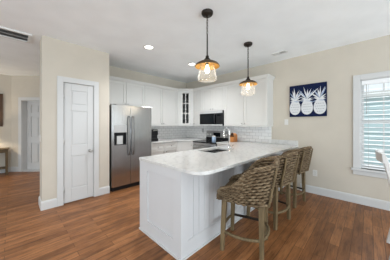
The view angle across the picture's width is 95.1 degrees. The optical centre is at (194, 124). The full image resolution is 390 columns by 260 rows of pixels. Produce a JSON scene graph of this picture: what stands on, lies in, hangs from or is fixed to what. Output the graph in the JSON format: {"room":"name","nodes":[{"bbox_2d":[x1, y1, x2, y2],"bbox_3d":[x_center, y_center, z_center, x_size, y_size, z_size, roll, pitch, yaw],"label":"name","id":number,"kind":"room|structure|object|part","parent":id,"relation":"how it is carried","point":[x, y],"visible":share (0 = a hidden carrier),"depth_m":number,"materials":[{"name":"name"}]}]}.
{"room":"kitchen","nodes":[
{"label":"kitchen","id":0,"kind":"room"},
{"bbox_2d":[0,74,10,166],"bbox_3d":[-6.543,-0.033,3.850,0.120,2.740,3.600,0,0,44],"label":"wall","id":1,"kind":"structure","parent":0,"point":[5,80],"depth_m":5.03,"materials":[{"name":"beige paint"}]},
{"bbox_2d":[0,94,2,126],"bbox_3d":[-5.541,-0.408,4.769,0.034,0.910,0.555,0,0,44],"label":"picture","id":2,"kind":"object","parent":1,"relation":"attached to","point":[1,95],"visible":1,"depth_m":4.94,"materials":[{"name":"brown wood"}]},
{"bbox_2d":[0,167,10,172],"bbox_3d":[-6.494,1.267,3.803,0.016,0.140,3.600,0,0,44],"label":"baseboard","id":3,"kind":"structure","parent":1,"relation":"attached to","point":[9,168],"depth_m":4.99,"materials":[{"name":"white paint"}]},
{"bbox_2d":[11,76,39,166],"bbox_3d":[-4.145,-0.033,5.179,2.200,2.740,0.160,0,0,0],"label":"wall","id":4,"kind":"structure","parent":0,"point":[21,86],"depth_m":5.10,"materials":[{"name":"beige paint"}]},
{"bbox_2d":[11,167,17,171],"bbox_3d":[-5.138,1.267,5.091,0.215,0.140,0.016,0,0,0],"label":"baseboard","id":5,"kind":"structure","parent":4,"relation":"attached to","point":[13,169],"depth_m":5.08,"materials":[{"name":"white paint"}]},
{"bbox_2d":[18,97,39,171],"bbox_3d":[-4.555,0.277,5.184,0.950,2.120,0.210,0,0,0],"label":"door","id":6,"kind":"structure","parent":4,"relation":"in","point":[28,107],"depth_m":5.25,"materials":[{"name":"white paint"}]},
{"bbox_2d":[40,35,108,200],"bbox_3d":[-2.348,-0.033,3.453,0.860,2.740,1.012,0,0,44],"label":"wall","id":7,"kind":"structure","parent":0,"point":[57,57],"depth_m":2.93,"materials":[{"name":"beige paint"}]},
{"bbox_2d":[38,196,41,209],"bbox_3d":[-2.509,1.267,2.892,0.310,0.140,0.016,0,0,44],"label":"baseboard","id":8,"kind":"structure","parent":7,"relation":"attached to","point":[39,198],"depth_m":2.89,"materials":[{"name":"white paint"}]},
{"bbox_2d":[41,198,56,210],"bbox_3d":[-2.327,1.267,2.846,0.016,0.140,0.203,0,0,44],"label":"baseboard","id":9,"kind":"structure","parent":7,"relation":"attached to","point":[51,203],"depth_m":2.83,"materials":[{"name":"white paint"}]},
{"bbox_2d":[57,76,98,206],"bbox_3d":[-2.060,0.267,3.168,0.189,2.140,0.629,0,0,44],"label":"door","id":10,"kind":"structure","parent":7,"relation":"in","point":[77,99],"depth_m":3.14,"materials":[{"name":"white paint"}]},
{"bbox_2d":[99,186,109,195],"bbox_3d":[-1.750,1.267,3.439,0.016,0.140,0.197,0,0,44],"label":"baseboard","id":11,"kind":"structure","parent":7,"relation":"attached to","point":[103,190],"depth_m":3.44,"materials":[{"name":"white paint"}]},
{"bbox_2d":[109,66,185,138],"bbox_3d":[-1.293,-0.033,5.061,0.130,2.740,2.765,0,0,44],"label":"wall","id":12,"kind":"structure","parent":0,"point":[113,71],"depth_m":5.25,"materials":[{"name":"beige paint"}]},
{"bbox_2d":[109,79,144,106],"bbox_3d":[-1.721,-0.718,4.285,0.357,0.560,0.975,0,0,44],"label":"upper cabinet","id":13,"kind":"object","parent":12,"relation":"attached to","point":[120,93],"visible":0.67,"depth_m":4.19,"materials":[{"name":"white paint"}]},
{"bbox_3d":[-1.782,-0.718,4.020,0.020,0.553,0.473,0,0,44],"label":"cabinet door","id":14,"kind":"part","parent":13,"relation":"part of","materials":[{"name":"white paint"}]},
{"bbox_3d":[-1.448,-0.718,4.364,0.020,0.553,0.473,0,0,44],"label":"cabinet door","id":15,"kind":"part","parent":13,"relation":"part of","materials":[{"name":"white paint"}]},
{"bbox_2d":[145,86,177,124],"bbox_3d":[-1.001,-0.493,5.025,0.357,1.010,1.090,0,0,44],"label":"upper cabinet","id":16,"kind":"object","parent":12,"relation":"attached to","point":[163,103],"visible":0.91,"depth_m":4.92,"materials":[{"name":"white paint"}]},
{"bbox_3d":[-1.092,-0.493,4.730,0.020,1.003,0.533,0,0,44],"label":"cabinet door","id":17,"kind":"part","parent":16,"relation":"part of","materials":[{"name":"white paint"}]},
{"bbox_3d":[-0.712,-0.493,5.120,0.020,1.003,0.543,0,0,44],"label":"cabinet door","id":18,"kind":"part","parent":16,"relation":"part of","materials":[{"name":"white paint"}]},
{"bbox_2d":[151,125,199,125],"bbox_3d":[-0.630,0.025,5.035,1.584,0.025,0.470,0,0,-22],"label":"rail","id":19,"kind":"object","parent":16,"relation":"attached to","point":[151,125],"visible":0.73,"depth_m":5.20,"materials":[{"name":"white paint"}]},
{"bbox_2d":[178,91,193,124],"bbox_3d":[-0.283,-0.493,5.544,0.663,1.010,0.663,0,0,44],"label":"upper cabinet","id":20,"kind":"object","parent":12,"relation":"attached to","point":[185,98],"visible":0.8,"depth_m":5.30,"materials":[{"name":"white paint"}]},
{"bbox_2d":[183,100,188,119],"bbox_3d":[-0.284,-0.456,5.554,0.620,0.565,0.620,0,0,44],"label":"glass pane","id":21,"kind":"object","parent":20,"relation":"attached to","point":[185,102],"depth_m":5.87,"materials":[{"name":"black glass"}]},
{"bbox_2d":[0,0,389,82],"bbox_3d":[-1.716,-1.453,2.108,12.600,0.100,7.830,0,0,44],"label":"ceiling","id":22,"kind":"structure","parent":0,"point":[176,29],"depth_m":2.66,"materials":[{"name":"paint"}]},
{"bbox_2d":[0,26,31,42],"bbox_3d":[-2.994,-1.392,2.565,0.370,0.022,0.945,0,0,44],"label":"ceiling vent","id":23,"kind":"object","parent":22,"relation":"in","point":[5,32],"visible":1,"depth_m":2.76,"materials":[{"name":"white metal"}]},
{"bbox_2d":[143,45,153,49],"bbox_3d":[-0.831,-1.398,3.220,0.190,0.010,0.190,0,0,44],"label":"recessed light","id":24,"kind":"object","parent":22,"relation":"in","point":[149,47],"visible":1,"depth_m":3.22,"materials":[{"name":"white plastic"}]},
{"bbox_2d":[195,8,219,82],"bbox_3d":[0.152,-0.975,2.223,0.310,0.854,0.310,0,0,44],"label":"pendant light","id":25,"kind":"object","parent":22,"relation":"hanging from","point":[207,64],"visible":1,"depth_m":2.21,"materials":[{"name":"brown metal"}]},
{"bbox_3d":[0.152,-0.758,2.223,0.310,0.069,0.310,0,0,44],"label":"lamp shade","id":26,"kind":"part","parent":25,"relation":"part of","materials":[{"name":"brown metal"}]},
{"bbox_2d":[198,64,216,82],"bbox_3d":[0.152,-0.658,2.223,0.237,0.220,0.240,0,0,44],"label":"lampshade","id":27,"kind":"object","parent":25,"relation":"on","point":[207,67],"depth_m":2.27,"materials":[{"name":"clear glass"}]},
{"bbox_3d":[0.152,-0.692,2.223,0.059,0.104,0.060,0,0,44],"label":"bulb","id":28,"kind":"part","parent":25,"relation":"part of","materials":[{"name":"white glass"}]},
{"bbox_2d":[239,42,256,95],"bbox_3d":[0.915,-0.960,3.079,0.310,0.884,0.310,0,0,44],"label":"pendant light","id":29,"kind":"object","parent":22,"relation":"hanging from","point":[247,83],"visible":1,"depth_m":3.07,"materials":[{"name":"brown metal"}]},
{"bbox_3d":[0.915,-0.729,3.079,0.310,0.069,0.310,0,0,44],"label":"lamp shade","id":30,"kind":"part","parent":29,"relation":"part of","materials":[{"name":"brown metal"}]},
{"bbox_2d":[272,50,287,55],"bbox_3d":[1.645,-1.397,3.471,0.260,0.012,0.130,0,0,44],"label":"ceiling vent","id":31,"kind":"object","parent":22,"relation":"in","point":[283,51],"visible":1,"depth_m":3.46,"materials":[{"name":"white metal"}]},
{"bbox_2d":[0,172,389,259],"bbox_3d":[-1.716,1.387,2.108,12.600,0.100,7.830,0,0,44],"label":"floor","id":32,"kind":"structure","parent":0,"point":[106,226],"depth_m":2.22,"materials":[{"name":"brown wood"}]},
{"bbox_2d":[0,147,8,174],"bbox_3d":[-5.488,0.987,4.526,0.380,0.700,1.080,0,0,44],"label":"console table","id":33,"kind":"object","parent":32,"relation":"on","point":[2,150],"visible":1,"depth_m":4.76,"materials":[{"name":"brown wood"}]},
{"bbox_3d":[-5.046,1.000,4.780,0.055,0.675,0.055,0,0,44],"label":"leg","id":34,"kind":"part","parent":33,"relation":"part of","materials":[{"name":"brown wood"}]},
{"bbox_2d":[109,104,150,191],"bbox_3d":[-1.573,0.460,4.084,0.810,1.754,0.907,0,0,44],"label":"refrigerator","id":35,"kind":"object","parent":32,"relation":"on","point":[129,126],"visible":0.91,"depth_m":3.74,"materials":[{"name":"grey metal"}]},
{"bbox_3d":[-1.534,0.423,3.687,0.060,1.657,0.393,0,0,44],"label":"freezer door","id":36,"kind":"part","parent":35,"relation":"part of","materials":[{"name":"silver metal"}]},
{"bbox_3d":[-1.539,0.083,3.665,0.044,0.149,0.258,0,0,44],"label":"control panel","id":37,"kind":"part","parent":35,"relation":"part of","materials":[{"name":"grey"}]},
{"bbox_3d":[-1.381,0.227,3.755,0.076,0.844,0.026,0,0,44],"label":"handle","id":38,"kind":"part","parent":35,"relation":"part of","materials":[{"name":"silver metal"}]},
{"bbox_3d":[-1.318,0.227,3.820,0.076,0.844,0.026,0,0,44],"label":"handle","id":39,"kind":"part","parent":35,"relation":"part of","materials":[{"name":"silver metal"}]},
{"bbox_3d":[-1.215,0.423,4.015,0.060,1.657,0.506,0,0,44],"label":"fridge door","id":40,"kind":"part","parent":35,"relation":"part of","materials":[{"name":"silver metal"}]},
{"bbox_2d":[151,141,176,155],"bbox_3d":[-0.994,0.896,4.815,0.634,0.882,0.860,0,0,44],"label":"base cabinet","id":41,"kind":"object","parent":32,"relation":"on","point":[166,147],"visible":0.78,"depth_m":4.59,"materials":[{"name":"white paint"}]},
{"bbox_3d":[-0.937,0.551,4.474,0.020,0.164,0.423,0,0,44],"label":"drawer","id":42,"kind":"part","parent":41,"relation":"part of","materials":[{"name":"white paint"}]},
{"bbox_3d":[-0.937,0.927,4.474,0.020,0.573,0.423,0,0,44],"label":"cabinet door","id":43,"kind":"part","parent":41,"relation":"part of","materials":[{"name":"white paint"}]},
{"bbox_3d":[-0.644,0.551,4.775,0.020,0.164,0.403,0,0,44],"label":"drawer","id":44,"kind":"part","parent":41,"relation":"part of","materials":[{"name":"white paint"}]},
{"bbox_3d":[-0.644,0.927,4.775,0.020,0.573,0.403,0,0,44],"label":"cabinet door","id":45,"kind":"part","parent":41,"relation":"part of","materials":[{"name":"white paint"}]},
{"bbox_2d":[177,141,193,151],"bbox_3d":[-0.270,0.896,5.347,0.931,0.882,0.901,0,0,44],"label":"base cabinet","id":46,"kind":"object","parent":32,"relation":"on","point":[181,145],"visible":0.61,"depth_m":4.92,"materials":[{"name":"white paint"}]},
{"bbox_2d":[151,137,205,143],"bbox_3d":[-0.574,0.438,5.028,0.943,0.032,1.781,0,0,44],"label":"countertop","id":47,"kind":"structure","parent":46,"relation":"on","point":[185,138],"depth_m":5.12,"materials":[{"name":"white stone"}]},
{"bbox_2d":[151,129,157,141],"bbox_3d":[-1.100,0.270,4.619,0.323,0.305,0.190,0,0,44],"label":"coffee maker","id":48,"kind":"object","parent":47,"relation":"on","point":[154,132],"visible":0.69,"depth_m":4.52,"materials":[{"name":"black plastic"}]},
{"bbox_2d":[193,131,228,149],"bbox_3d":[0.423,0.745,4.810,0.770,1.145,0.701,0,0,44],"label":"stove","id":49,"kind":"object","parent":32,"relation":"on","point":[207,143],"visible":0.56,"depth_m":4.80,"materials":[{"name":"grey metal"}]},
{"bbox_3d":[0.232,0.820,4.614,0.762,0.555,0.040,0,0,44],"label":"oven door","id":50,"kind":"part","parent":49,"relation":"part of","materials":[{"name":"silver metal"}]},
{"bbox_2d":[193,140,221,143],"bbox_3d":[0.411,0.457,4.799,0.770,0.030,0.565,0,0,44],"label":"cooktop","id":51,"kind":"object","parent":49,"relation":"in","point":[200,141],"depth_m":4.72,"materials":[{"name":"black glass"}]},
{"bbox_3d":[0.605,0.397,4.998,0.768,0.089,0.008,0,0,44],"label":"vent trim","id":52,"kind":"part","parent":49,"relation":"part of","materials":[{"name":"black metal"}]},
{"bbox_2d":[139,149,283,259],"bbox_3d":[0.582,0.896,3.082,0.864,0.882,2.948,0,0,44],"label":"base cabinet","id":53,"kind":"object","parent":32,"relation":"on","point":[180,212],"visible":0.45,"depth_m":1.97,"materials":[{"name":"paint"}]},
{"bbox_3d":[-0.419,0.896,2.026,0.804,0.882,0.014,0,0,44],"label":"panel","id":54,"kind":"part","parent":53,"relation":"part of","materials":[{"name":"paint"}]},
{"bbox_3d":[0.596,1.328,3.062,0.816,0.018,2.938,0,0,44],"label":"shoe moulding","id":55,"kind":"part","parent":53,"relation":"part of","materials":[{"name":"white paint"}]},
{"bbox_2d":[139,139,297,174],"bbox_3d":[0.507,0.391,3.169,1.620,0.127,2.965,0,0,44],"label":"countertop","id":56,"kind":"structure","parent":53,"relation":"on","point":[196,161],"depth_m":2.38,"materials":[{"name":"white stone"}]},
{"bbox_2d":[204,149,227,152],"bbox_3d":[0.357,0.550,3.014,0.378,0.188,0.588,0,0,44],"label":"sink","id":57,"kind":"object","parent":56,"relation":"in","point":[215,150],"visible":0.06,"depth_m":3.22,"materials":[{"name":"silver metal"}]},
{"bbox_2d":[223,128,232,151],"bbox_3d":[0.536,0.235,2.878,0.149,0.374,0.131,0,0,44],"label":"faucet","id":58,"kind":"object","parent":56,"relation":"on","point":[229,146],"visible":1,"depth_m":2.81,"materials":[{"name":"silver metal"}]},
{"bbox_3d":[0.506,0.195,2.855,0.128,0.294,0.024,0,0,44],"label":"spout","id":59,"kind":"part","parent":58,"relation":"part of","materials":[{"name":"silver metal"}]},
{"bbox_2d":[230,132,236,141],"bbox_3d":[0.948,0.305,4.447,0.130,0.233,0.202,0,0,44],"label":"knife block","id":60,"kind":"object","parent":56,"relation":"on","point":[233,137],"visible":0.87,"depth_m":4.41,"materials":[{"name":"orange wood"}]},
{"bbox_3d":[0.884,0.896,2.800,0.014,0.882,2.912,0,0,44],"label":"knee wall panel","id":61,"kind":"part","parent":53,"relation":"part of","materials":[{"name":"paint"}]},
{"bbox_2d":[216,157,279,259],"bbox_3d":[0.604,0.843,1.974,0.605,0.987,0.655,0,0,27],"label":"bar stool","id":62,"kind":"object","parent":32,"relation":"on","point":[254,187],"visible":1,"depth_m":1.73,"materials":[{"name":"brown wicker"}]},
{"bbox_3d":[0.310,1.050,1.916,0.068,0.575,0.068,0,0,27],"label":"leg","id":63,"kind":"part","parent":62,"relation":"part of","materials":[{"name":"brown wood"}]},
{"bbox_3d":[0.480,1.050,2.246,0.068,0.575,0.068,0,0,27],"label":"leg","id":64,"kind":"part","parent":62,"relation":"part of","materials":[{"name":"brown wood"}]},
{"bbox_3d":[0.547,0.745,2.003,0.479,0.095,0.472,0,0,27],"label":"woven seat","id":65,"kind":"part","parent":62,"relation":"part of","materials":[{"name":"wicker"}]},
{"bbox_3d":[0.647,1.050,1.743,0.054,0.575,0.068,0,0,27],"label":"leg","id":66,"kind":"part","parent":62,"relation":"part of","materials":[{"name":"brown wood"}]},
{"bbox_3d":[0.817,1.050,2.073,0.054,0.575,0.068,0,0,27],"label":"leg","id":67,"kind":"part","parent":62,"relation":"part of","materials":[{"name":"brown wood"}]},
{"bbox_3d":[0.740,0.597,1.696,0.090,0.390,0.037,0,0,27],"label":"post","id":68,"kind":"part","parent":62,"relation":"part of","materials":[{"name":"brown wicker"}]},
{"bbox_2d":[246,151,299,229],"bbox_3d":[1.081,0.843,2.520,0.655,0.987,0.605,0,0,-40],"label":"bar stool","id":69,"kind":"object","parent":32,"relation":"on","point":[287,168],"visible":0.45,"depth_m":2.28,"materials":[{"name":"brown wicker"}]},
{"bbox_3d":[0.788,1.050,2.581,0.068,0.575,0.068,0,0,-40],"label":"leg","id":70,"kind":"part","parent":69,"relation":"part of","materials":[{"name":"brown wood"}]},
{"bbox_3d":[1.030,1.050,2.290,0.068,0.575,0.054,0,0,-40],"label":"leg","id":71,"kind":"part","parent":69,"relation":"part of","materials":[{"name":"brown wood"}]},
{"bbox_3d":[1.097,0.597,2.210,0.037,0.390,0.090,0,0,-40],"label":"post","id":72,"kind":"part","parent":69,"relation":"part of","materials":[{"name":"brown wood"}]},
{"bbox_3d":[1.315,1.050,2.528,0.068,0.575,0.054,0,0,-40],"label":"leg","id":73,"kind":"part","parent":69,"relation":"part of","materials":[{"name":"brown wood"}]},
{"bbox_3d":[1.382,0.597,2.447,0.037,0.390,0.090,0,0,-40],"label":"post","id":74,"kind":"part","parent":69,"relation":"part of","materials":[{"name":"brown wicker"}]},
{"bbox_2d":[278,146,312,207],"bbox_3d":[1.663,0.843,3.119,0.655,0.987,0.605,0,0,-40],"label":"bar stool","id":75,"kind":"object","parent":32,"relation":"on","point":[304,152],"visible":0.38,"depth_m":2.88,"materials":[{"name":"brown wicker"}]},
{"bbox_3d":[1.613,1.050,2.889,0.068,0.575,0.054,0,0,-40],"label":"leg","id":76,"kind":"part","parent":75,"relation":"part of","materials":[{"name":"brown wood"}]},
{"bbox_3d":[1.679,0.597,2.808,0.037,0.390,0.090,0,0,-40],"label":"post","id":77,"kind":"part","parent":75,"relation":"part of","materials":[{"name":"brown wicker"}]},
{"bbox_3d":[1.898,1.050,3.126,0.068,0.575,0.054,0,0,-40],"label":"leg","id":78,"kind":"part","parent":75,"relation":"part of","materials":[{"name":"brown wood"}]},
{"bbox_3d":[1.964,0.597,3.046,0.037,0.390,0.090,0,0,-40],"label":"post","id":79,"kind":"part","parent":75,"relation":"part of","materials":[{"name":"brown wicker"}]},
{"bbox_2d":[375,150,389,259],"bbox_3d":[2.202,0.808,1.754,0.608,1.057,0.445,0,0,44],"label":"dining chair","id":80,"kind":"object","parent":32,"relation":"on","point":[381,157],"visible":1,"depth_m":1.79,"materials":[{"name":"white paint"}]},
{"bbox_3d":[2.011,0.331,1.940,0.075,0.102,0.445,0,0,44],"label":"rail","id":81,"kind":"part","parent":80,"relation":"part of","materials":[{"name":"white paint"}]},
{"bbox_3d":[2.206,0.827,2.018,0.160,1.020,0.052,0,0,44],"label":"leg","id":82,"kind":"part","parent":80,"relation":"part of","materials":[{"name":"white paint"}]},
{"bbox_3d":[1.938,0.827,1.742,0.160,1.020,0.052,0,0,44],"label":"leg","id":83,"kind":"part","parent":80,"relation":"part of","materials":[{"name":"white paint"}]},
{"bbox_2d":[186,35,389,201],"bbox_3d":[2.573,-0.033,3.306,8.120,2.740,0.132,0,0,44],"label":"wall","id":84,"kind":"structure","parent":0,"point":[330,137],"depth_m":3.34,"materials":[{"name":"beige paint"}]},
{"bbox_2d":[193,90,201,124],"bbox_3d":[0.171,-0.493,5.315,0.315,1.010,0.357,0,0,44],"label":"upper cabinet","id":85,"kind":"object","parent":84,"relation":"attached to","point":[197,94],"visible":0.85,"depth_m":5.22,"materials":[{"name":"white paint"}]},
{"bbox_2d":[201,86,223,111],"bbox_3d":[0.564,-0.688,4.934,0.780,0.620,0.357,0,0,44],"label":"upper cabinet","id":86,"kind":"object","parent":84,"relation":"attached to","point":[212,99],"visible":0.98,"depth_m":4.81,"materials":[{"name":"white paint"}]},
{"bbox_3d":[0.326,-0.688,4.969,0.383,0.613,0.020,0,0,44],"label":"cabinet door","id":87,"kind":"part","parent":86,"relation":"part of","materials":[{"name":"white paint"}]},
{"bbox_2d":[200,110,223,125],"bbox_3d":[0.525,-0.174,4.909,0.760,0.393,0.420,0,0,44],"label":"microwave","id":88,"kind":"object","parent":86,"relation":"attached to","point":[207,118],"visible":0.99,"depth_m":4.74,"materials":[{"name":"black metal"}]},
{"bbox_3d":[0.351,-0.160,4.866,0.570,0.289,0.032,0,0,44],"label":"door","id":89,"kind":"part","parent":88,"relation":"part of","materials":[{"name":"black glass"}]},
{"bbox_3d":[0.625,-0.160,4.601,0.187,0.289,0.030,0,0,44],"label":"control panel","id":90,"kind":"part","parent":88,"relation":"part of","materials":[{"name":"black plastic"}]},
{"bbox_3d":[0.605,-0.688,4.697,0.383,0.613,0.020,0,0,44],"label":"cabinet door","id":91,"kind":"part","parent":86,"relation":"part of","materials":[{"name":"white paint"}]},
{"bbox_2d":[224,78,272,124],"bbox_3d":[1.239,-0.493,4.277,1.105,1.010,0.357,0,0,44],"label":"upper cabinet","id":92,"kind":"object","parent":84,"relation":"attached to","point":[256,109],"visible":0.79,"depth_m":4.07,"materials":[{"name":"white paint"}]},
{"bbox_2d":[109,74,274,90],"bbox_3d":[-0.083,-1.032,4.562,3.778,0.068,1.613,0,0,1],"label":"crown molding","id":93,"kind":"structure","parent":92,"relation":"attached to","point":[269,76],"depth_m":4.41,"materials":[{"name":"white paint"}]},
{"bbox_3d":[0.942,-0.493,4.370,0.543,1.003,0.020,0,0,44],"label":"cabinet door","id":94,"kind":"part","parent":92,"relation":"part of","materials":[{"name":"white paint"}]},
{"bbox_2d":[224,125,272,126],"bbox_3d":[1.250,0.025,4.285,1.100,0.025,0.328,0,0,44],"label":"rail","id":95,"kind":"object","parent":92,"relation":"attached to","point":[224,125],"visible":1,"depth_m":4.00,"materials":[{"name":"white paint"}]},
{"bbox_3d":[1.339,-0.493,3.984,0.548,1.003,0.020,0,0,44],"label":"cabinet door","id":96,"kind":"part","parent":92,"relation":"part of","materials":[{"name":"white paint"}]},
{"bbox_2d":[290,82,326,116],"bbox_3d":[2.225,-0.483,3.541,0.634,0.640,0.038,0,0,44],"label":"picture","id":97,"kind":"object","parent":84,"relation":"attached to","point":[307,100],"visible":1,"depth_m":3.51,"materials":[{"name":"blue"}]},
{"bbox_3d":[2.074,-0.586,3.664,0.234,0.346,0.003,0,0,44],"label":"crown","id":98,"kind":"part","parent":97,"relation":"part of","materials":[{"name":"white paint"}]},
{"bbox_3d":[2.225,-0.588,3.517,0.343,0.341,0.003,0,0,44],"label":"crown","id":99,"kind":"part","parent":97,"relation":"part of","materials":[{"name":"white paint"}]},
{"bbox_3d":[2.343,-0.584,3.402,0.260,0.313,0.003,0,0,44],"label":"crown","id":100,"kind":"part","parent":97,"relation":"part of","materials":[{"name":"white paint"}]},
{"bbox_2d":[300,183,389,210],"bbox_3d":[3.791,1.267,2.035,4.600,0.140,0.016,0,0,44],"label":"baseboard","id":101,"kind":"structure","parent":84,"relation":"attached to","point":[381,204],"depth_m":3.10,"materials":[{"name":"white paint"}]},
{"bbox_2d":[351,71,389,178],"bbox_3d":[3.111,0.002,2.756,1.050,1.690,0.170,0,0,44],"label":"window","id":102,"kind":"structure","parent":84,"relation":"in","point":[358,89],"depth_m":3.02,"materials":[{"name":"white paint"}]},
{"bbox_3d":[3.091,0.754,2.735,1.050,0.035,0.110,0,0,44],"label":"sill","id":103,"kind":"part","parent":102,"relation":"part of","materials":[{"name":"white paint"}]},
{"bbox_3d":[3.129,0.009,2.774,0.820,1.525,0.120,0,0,44],"label":"frame","id":104,"kind":"part","parent":102,"relation":"part of","materials":[{"name":"white paint"}]},
{"bbox_3d":[3.158,-0.387,2.803,0.796,0.708,0.028,0,0,44],"label":"sash","id":105,"kind":"part","parent":102,"relation":"part of","materials":[{"name":"white paint"}]},
{"bbox_3d":[3.137,0.331,2.782,0.796,0.788,0.028,0,0,44],"label":"sash","id":106,"kind":"part","parent":102,"relation":"part of","materials":[{"name":"white paint"}]},
{"bbox_2d":[362,77,389,169],"bbox_3d":[3.106,-0.009,2.750,0.788,1.461,0.057,0,0,44],"label":"window blind","id":107,"kind":"object","parent":102,"relation":"attached to","point":[382,80],"visible":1,"depth_m":2.92,"materials":[{"name":"white plastic"}]},
{"bbox_3d":[2.869,0.017,2.952,0.003,1.380,0.003,0,0,44],"label":"ladder cord","id":108,"kind":"part","parent":107,"relation":"part of","materials":[{"name":"white fabric"}]},
{"bbox_3d":[3.108,0.712,2.752,0.788,0.020,0.046,0,0,44],"label":"rail","id":109,"kind":"part","parent":107,"relation":"part of","materials":[{"name":"white plastic"}]},
{"label":"outside","id":110,"kind":"structure","parent":0,"visible":0},
{"bbox_2d":[364,90,389,164],"bbox_3d":[6.072,0.337,4.453,11.700,2.600,0.350,0,0,44],"label":"neighbouring house","id":111,"kind":"structure","parent":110,"point":[377,105],"depth_m":5.17,"materials":[{"name":"white"}]},
{"bbox_3d":[6.072,-0.888,4.453,11.700,0.150,0.350,0,0,44],"label":"eave trim","id":112,"kind":"part","parent":111,"relation":"part of","materials":[{"name":"white paint"}]}
]}

